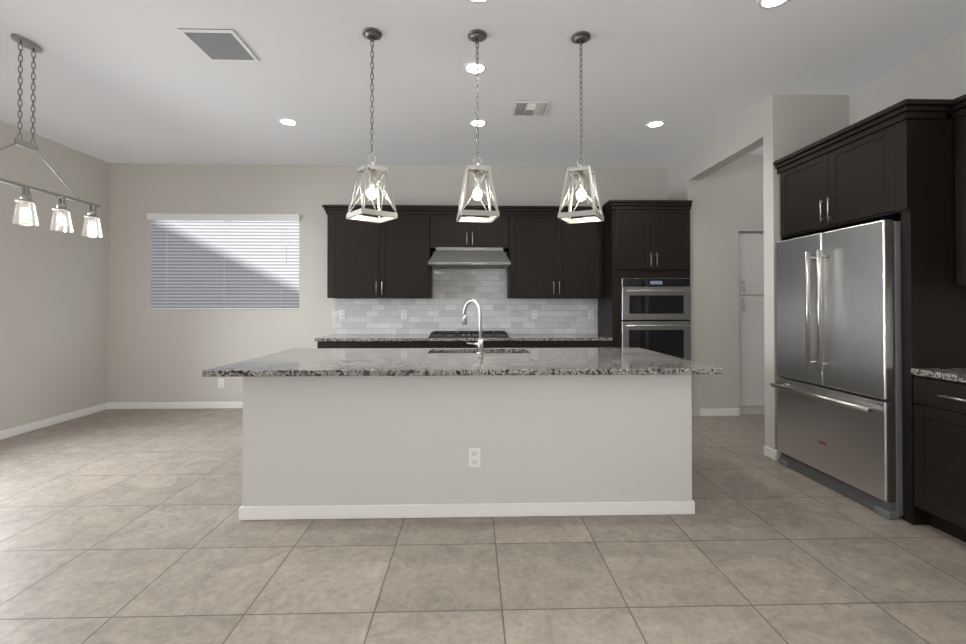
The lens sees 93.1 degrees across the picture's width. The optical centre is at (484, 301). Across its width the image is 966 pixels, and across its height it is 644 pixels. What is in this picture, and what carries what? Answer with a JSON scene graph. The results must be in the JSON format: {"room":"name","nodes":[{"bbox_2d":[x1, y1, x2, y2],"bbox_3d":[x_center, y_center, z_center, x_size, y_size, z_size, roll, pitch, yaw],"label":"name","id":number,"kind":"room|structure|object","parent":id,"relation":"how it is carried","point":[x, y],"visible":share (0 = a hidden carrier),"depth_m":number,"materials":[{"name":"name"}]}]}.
{"room":"kitchen","nodes":[
{"label":"kitchen","id":0,"kind":"room"},
{"bbox_2d":[0,121,108,430],"bbox_3d":[-4.607,-0.228,1.444,0.120,3.050,8.460,0,-1,-2],"label":"wall","id":1,"kind":"structure","parent":0,"point":[54,289],"depth_m":4.89,"materials":[{"name":"grey paint"}]},
{"bbox_2d":[0,403,107,439],"bbox_3d":[-4.541,1.256,1.426,0.013,0.082,8.447,0,-1,-2],"label":"baseboard","id":2,"kind":"structure","parent":1,"relation":"attached to","point":[15,431],"depth_m":4.88,"materials":[{"name":"white wood"}]},
{"bbox_2d":[108,163,667,401],"bbox_3d":[-1.220,-0.190,5.832,7.140,3.050,0.120,0,-1,-2],"label":"wall","id":3,"kind":"structure","parent":0,"point":[162,355],"depth_m":5.72,"materials":[{"name":"grey paint"}]},
{"bbox_2d":[108,402,242,408],"bbox_3d":[-3.307,1.293,5.693,2.720,0.082,0.013,0,-1,-2],"label":"baseboard","id":4,"kind":"structure","parent":3,"relation":"attached to","point":[167,405],"depth_m":5.67,"materials":[{"name":"white wood"}]},
{"bbox_2d":[218,379,223,387],"bbox_3d":[-3.287,1.023,5.697,0.072,0.116,0.008,0,-1,-2],"label":"outlet","id":5,"kind":"object","parent":3,"relation":"attached to","point":[220,383],"visible":1,"depth_m":5.70,"materials":[{"name":"white plastic"}]},
{"bbox_2d":[326,205,433,297],"bbox_3d":[-1.270,-0.572,5.607,1.220,1.069,0.327,0,-1,-2],"label":"upper cabinet","id":6,"kind":"object","parent":3,"relation":"attached to","point":[388,259],"depth_m":5.44,"materials":[{"name":"brown wood"}]},
{"bbox_2d":[333,252,597,334],"bbox_3d":[-0.236,-0.102,5.792,3.349,1.045,0.009,0,-1,-2],"label":"backsplash","id":7,"kind":"structure","parent":3,"relation":"attached to","point":[455,291],"depth_m":5.79,"materials":[{"name":"tile"}]},
{"bbox_2d":[339,310,344,318],"bbox_3d":[-1.789,0.166,5.737,0.072,0.116,0.008,0,-1,-2],"label":"outlet","id":8,"kind":"object","parent":7,"relation":"attached to","point":[341,314],"visible":1,"depth_m":5.73,"materials":[{"name":"white plastic"}]},
{"bbox_2d":[401,310,406,318],"bbox_3d":[-1.018,0.166,5.758,0.072,0.116,0.008,0,-1,-2],"label":"outlet","id":9,"kind":"object","parent":7,"relation":"attached to","point":[403,314],"visible":1,"depth_m":5.76,"materials":[{"name":"white plastic"}]},
{"bbox_2d":[532,310,536,318],"bbox_3d":[0.630,0.166,5.805,0.072,0.116,0.008,0,-1,-2],"label":"outlet","id":10,"kind":"object","parent":7,"relation":"attached to","point":[534,314],"visible":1,"depth_m":5.80,"materials":[{"name":"white plastic"}]},
{"bbox_2d":[588,310,593,318],"bbox_3d":[1.351,0.166,5.825,0.072,0.116,0.008,0,-1,-2],"label":"outlet","id":11,"kind":"object","parent":7,"relation":"attached to","point":[590,314],"visible":1,"depth_m":5.82,"materials":[{"name":"white plastic"}]},
{"bbox_2d":[430,209,509,251],"bbox_3d":[-0.187,-0.869,5.641,0.948,0.474,0.327,0,-1,-2],"label":"upper cabinet","id":12,"kind":"object","parent":3,"relation":"attached to","point":[445,231],"depth_m":5.48,"materials":[{"name":"brown wood"}]},
{"bbox_2d":[428,247,510,268],"bbox_3d":[-0.183,-0.520,5.500,0.941,0.218,0.582,0,-1,-2],"label":"range hood","id":13,"kind":"object","parent":12,"relation":"attached to","point":[469,258],"visible":1,"depth_m":5.29,"materials":[{"name":"metal"}]},
{"bbox_2d":[506,209,604,297],"bbox_3d":[0.865,-0.571,5.668,1.156,1.069,0.327,0,-1,-2],"label":"upper cabinet","id":14,"kind":"object","parent":3,"relation":"attached to","point":[550,254],"depth_m":5.50,"materials":[{"name":"brown wood"}]},
{"bbox_2d":[0,408,965,643],"bbox_3d":[-0.189,1.358,1.555,8.960,0.120,8.700,0,-1,-2],"label":"floor","id":15,"kind":"structure","parent":0,"point":[122,526],"depth_m":2.28,"materials":[{"name":"tile"}]},
{"bbox_2d":[315,334,612,347],"bbox_3d":[-0.233,0.875,5.458,3.364,0.915,0.660,0,-1,-2],"label":"base cabinet","id":16,"kind":"object","parent":15,"relation":"on","point":[510,341],"depth_m":5.18,"materials":[{"name":"brown wood"}]},
{"bbox_2d":[428,331,508,337],"bbox_3d":[-0.190,0.392,5.480,0.930,0.050,0.490,0,-1,-2],"label":"cooktop","id":17,"kind":"object","parent":16,"relation":"in","point":[454,334],"visible":0.9,"depth_m":5.33,"materials":[{"name":"black metal"}]},
{"bbox_2d":[234,376,694,519],"bbox_3d":[-0.105,0.874,3.354,2.759,0.880,1.166,0,-1,-2],"label":"kitchen island","id":18,"kind":"object","parent":15,"relation":"on","point":[350,433],"depth_m":2.78,"materials":[{"name":"grey paint"}]},
{"bbox_2d":[202,352,721,375],"bbox_3d":[-0.118,0.414,3.073,2.988,0.036,0.895,0,-1,-2],"label":"island countertop","id":19,"kind":"structure","parent":18,"relation":"on","point":[279,363],"depth_m":2.82,"materials":[{"name":"grey stone"}]},
{"bbox_2d":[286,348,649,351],"bbox_3d":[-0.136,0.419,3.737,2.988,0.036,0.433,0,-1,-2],"label":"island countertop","id":20,"kind":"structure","parent":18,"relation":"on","point":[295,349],"depth_m":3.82,"materials":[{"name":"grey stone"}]},
{"bbox_2d":[462,299,483,353],"bbox_3d":[-0.092,0.192,3.547,0.174,0.418,0.206,0,-1,-2],"label":"faucet","id":21,"kind":"object","parent":20,"relation":"on","point":[479,343],"visible":1,"depth_m":3.47,"materials":[{"name":"silver metal"}]},
{"bbox_2d":[598,200,692,359],"bbox_3d":[1.881,0.093,5.503,0.950,2.480,0.704,0,-1,-2],"label":"tall cabinet","id":22,"kind":"object","parent":15,"relation":"on","point":[644,303],"visible":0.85,"depth_m":5.23,"materials":[{"name":"brown wood"}]},
{"bbox_2d":[770,220,903,519],"bbox_3d":[2.686,0.413,3.240,0.756,1.800,0.980,0,-1,-2],"label":"refrigerator","id":23,"kind":"object","parent":15,"relation":"on","point":[839,387],"visible":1,"depth_m":3.04,"materials":[{"name":"grey metal"}]},
{"bbox_2d":[773,99,965,524],"bbox_3d":[2.747,0.072,3.232,0.653,2.480,1.173,0,-1,-2],"label":"cabinet","id":24,"kind":"object","parent":15,"relation":"on","point":[895,162],"visible":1,"depth_m":2.70,"materials":[{"name":"brown wood"}]},
{"bbox_2d":[911,368,965,542],"bbox_3d":[2.805,0.841,1.648,0.626,0.915,2.068,0,-1,-2],"label":"base cabinet","id":25,"kind":"object","parent":15,"relation":"on","point":[939,400],"depth_m":2.52,"materials":[{"name":"brown wood"}]},
{"bbox_2d":[0,0,965,167],"bbox_3d":[-0.189,-1.812,1.583,8.960,0.120,8.700,0,-1,-2],"label":"ceiling","id":26,"kind":"structure","parent":0,"point":[133,81],"depth_m":3.49,"materials":[{"name":"white paint"}]},
{"bbox_2d":[0,34,102,236],"bbox_3d":[-3.072,-1.127,3.066,0.128,1.222,1.200,0,-1,-2],"label":"chandelier","id":27,"kind":"object","parent":26,"relation":"hanging from","point":[25,212],"visible":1,"depth_m":3.11,"materials":[{"name":"silver metal"}]},
{"bbox_2d":[178,28,259,61],"bbox_3d":[-1.790,-1.732,3.106,0.345,0.012,0.369,0,-1,-2],"label":"ceiling vent","id":28,"kind":"object","parent":26,"relation":"in","point":[220,44],"visible":1,"depth_m":3.08,"materials":[{"name":"grey metal"}]},
{"bbox_2d":[278,118,297,125],"bbox_3d":[-1.893,-1.723,4.405,0.176,0.006,0.176,0,-1,-2],"label":"recessed light","id":29,"kind":"object","parent":26,"relation":"in","point":[288,122],"visible":0.92,"depth_m":4.40,"materials":[{"name":"white plastic"}]},
{"bbox_2d":[346,27,397,222],"bbox_3d":[-0.731,-1.136,2.962,0.249,1.205,0.249,0,-1,-40],"label":"pendant light","id":30,"kind":"object","parent":26,"relation":"hanging from","point":[372,35],"visible":1,"depth_m":2.95,"materials":[{"name":"silver metal"}]},
{"bbox_2d":[463,62,486,73],"bbox_3d":[-0.072,-1.732,3.402,0.176,0.006,0.176,0,-1,-2],"label":"recessed light","id":31,"kind":"object","parent":26,"relation":"in","point":[469,67],"visible":0.96,"depth_m":3.39,"materials":[{"name":"white plastic"}]},
{"bbox_2d":[456,29,498,222],"bbox_3d":[-0.050,-1.136,2.982,0.249,1.205,0.249,0,-1,-10],"label":"pendant light","id":32,"kind":"object","parent":26,"relation":"hanging from","point":[477,36],"visible":1,"depth_m":2.97,"materials":[{"name":"silver metal"}]},
{"bbox_2d":[469,119,486,126],"bbox_3d":[-0.065,-1.723,4.432,0.176,0.006,0.176,0,-1,-2],"label":"recessed light","id":33,"kind":"object","parent":26,"relation":"in","point":[482,123],"visible":0.81,"depth_m":4.43,"materials":[{"name":"white plastic"}]},
{"bbox_2d":[468,0,489,3],"bbox_3d":[-0.033,-1.739,2.587,0.176,0.006,0.176,0,-1,-2],"label":"recessed light","id":34,"kind":"object","parent":26,"relation":"in","point":[477,2],"visible":1,"depth_m":2.65,"materials":[{"name":"white plastic"}]},
{"bbox_2d":[511,101,550,116],"bbox_3d":[0.407,-1.722,4.105,0.314,0.014,0.310,0,-1,-2],"label":"ceiling vent","id":35,"kind":"object","parent":26,"relation":"in","point":[530,108],"visible":1,"depth_m":4.09,"materials":[{"name":"grey metal"}]},
{"bbox_2d":[558,31,603,223],"bbox_3d":[0.631,-1.136,3.001,0.249,1.205,0.249,0,-1,26],"label":"pendant light","id":36,"kind":"object","parent":26,"relation":"hanging from","point":[581,38],"visible":1,"depth_m":2.98,"materials":[{"name":"silver metal"}]},
{"bbox_2d":[646,120,664,127],"bbox_3d":[1.660,-1.723,4.456,0.176,0.006,0.176,0,-1,-2],"label":"recessed light","id":37,"kind":"object","parent":26,"relation":"in","point":[654,124],"visible":0.96,"depth_m":4.45,"materials":[{"name":"white plastic"}]},
{"bbox_2d":[757,0,788,8],"bbox_3d":[1.672,-1.739,2.635,0.176,0.006,0.176,0,-1,-2],"label":"recessed light","id":38,"kind":"object","parent":26,"relation":"in","point":[765,4],"visible":1,"depth_m":2.67,"materials":[{"name":"white plastic"}]},
{"bbox_2d":[668,154,763,415],"bbox_3d":[3.206,-0.191,5.681,1.700,3.050,0.670,0,-1,-2],"label":"wall","id":39,"kind":"structure","parent":0,"point":[727,206],"depth_m":5.33,"materials":[{"name":"grey paint"}]},
{"bbox_2d":[700,409,739,415],"bbox_3d":[2.731,1.290,5.313,0.470,0.082,0.013,0,-1,-2],"label":"baseboard","id":40,"kind":"structure","parent":39,"relation":"attached to","point":[719,412],"depth_m":5.31,"materials":[{"name":"white wood"}]},
{"bbox_2d":[739,232,764,413],"bbox_3d":[3.339,0.259,5.391,0.740,2.145,0.086,0,-1,-2],"label":"pantry","id":41,"kind":"object","parent":39,"relation":"attached to","point":[751,323],"visible":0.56,"depth_m":5.38,"materials":[{"name":"white wood"}]},
{"bbox_2d":[688,104,759,179],"bbox_3d":[2.450,-1.570,4.657,0.130,0.310,1.360,0,-1,-2],"label":"wall","id":42,"kind":"structure","parent":0,"point":[741,137],"depth_m":4.54,"materials":[{"name":"grey paint"}]},
{"bbox_2d":[760,94,848,449],"bbox_3d":[3.256,-0.207,3.902,1.700,3.050,0.130,0,-1,-2],"label":"wall","id":43,"kind":"structure","parent":0,"point":[778,126],"depth_m":3.84,"materials":[{"name":"grey paint"}]},
{"bbox_2d":[764,445,780,459],"bbox_3d":[2.426,1.277,3.859,0.065,0.082,0.143,0,-1,-2],"label":"baseboard","id":44,"kind":"structure","parent":43,"relation":"attached to","point":[772,453],"depth_m":3.81,"materials":[{"name":"white wood"}]},
{"bbox_2d":[849,30,965,125],"bbox_3d":[3.209,-0.235,0.635,0.120,3.050,6.400,0,-1,-2],"label":"wall","id":45,"kind":"structure","parent":0,"point":[938,72],"depth_m":3.22,"materials":[{"name":"grey paint"}]},
{"bbox_2d":[949,98,965,286],"bbox_3d":[2.940,-0.618,2.148,0.328,1.059,1.102,0,-1,-2],"label":"upper cabinet","id":46,"kind":"object","parent":45,"relation":"attached to","point":[957,108],"depth_m":2.66,"materials":[{"name":"brown wood"}]},
{"bbox_3d":[-3.250,-0.491,5.787,1.842,1.179,0.040,0,-1,-2],"label":"window","id":47,"kind":"structure","parent":0,"visible":0},
{"bbox_2d":[147,213,299,309],"bbox_3d":[-3.248,-0.489,5.707,1.862,1.195,0.089,0,-1,-2],"label":"window blinds","id":48,"kind":"object","parent":47,"relation":"attached to","point":[216,262],"visible":0.9,"depth_m":5.72,"materials":[{"name":"white plastic"}]}
]}

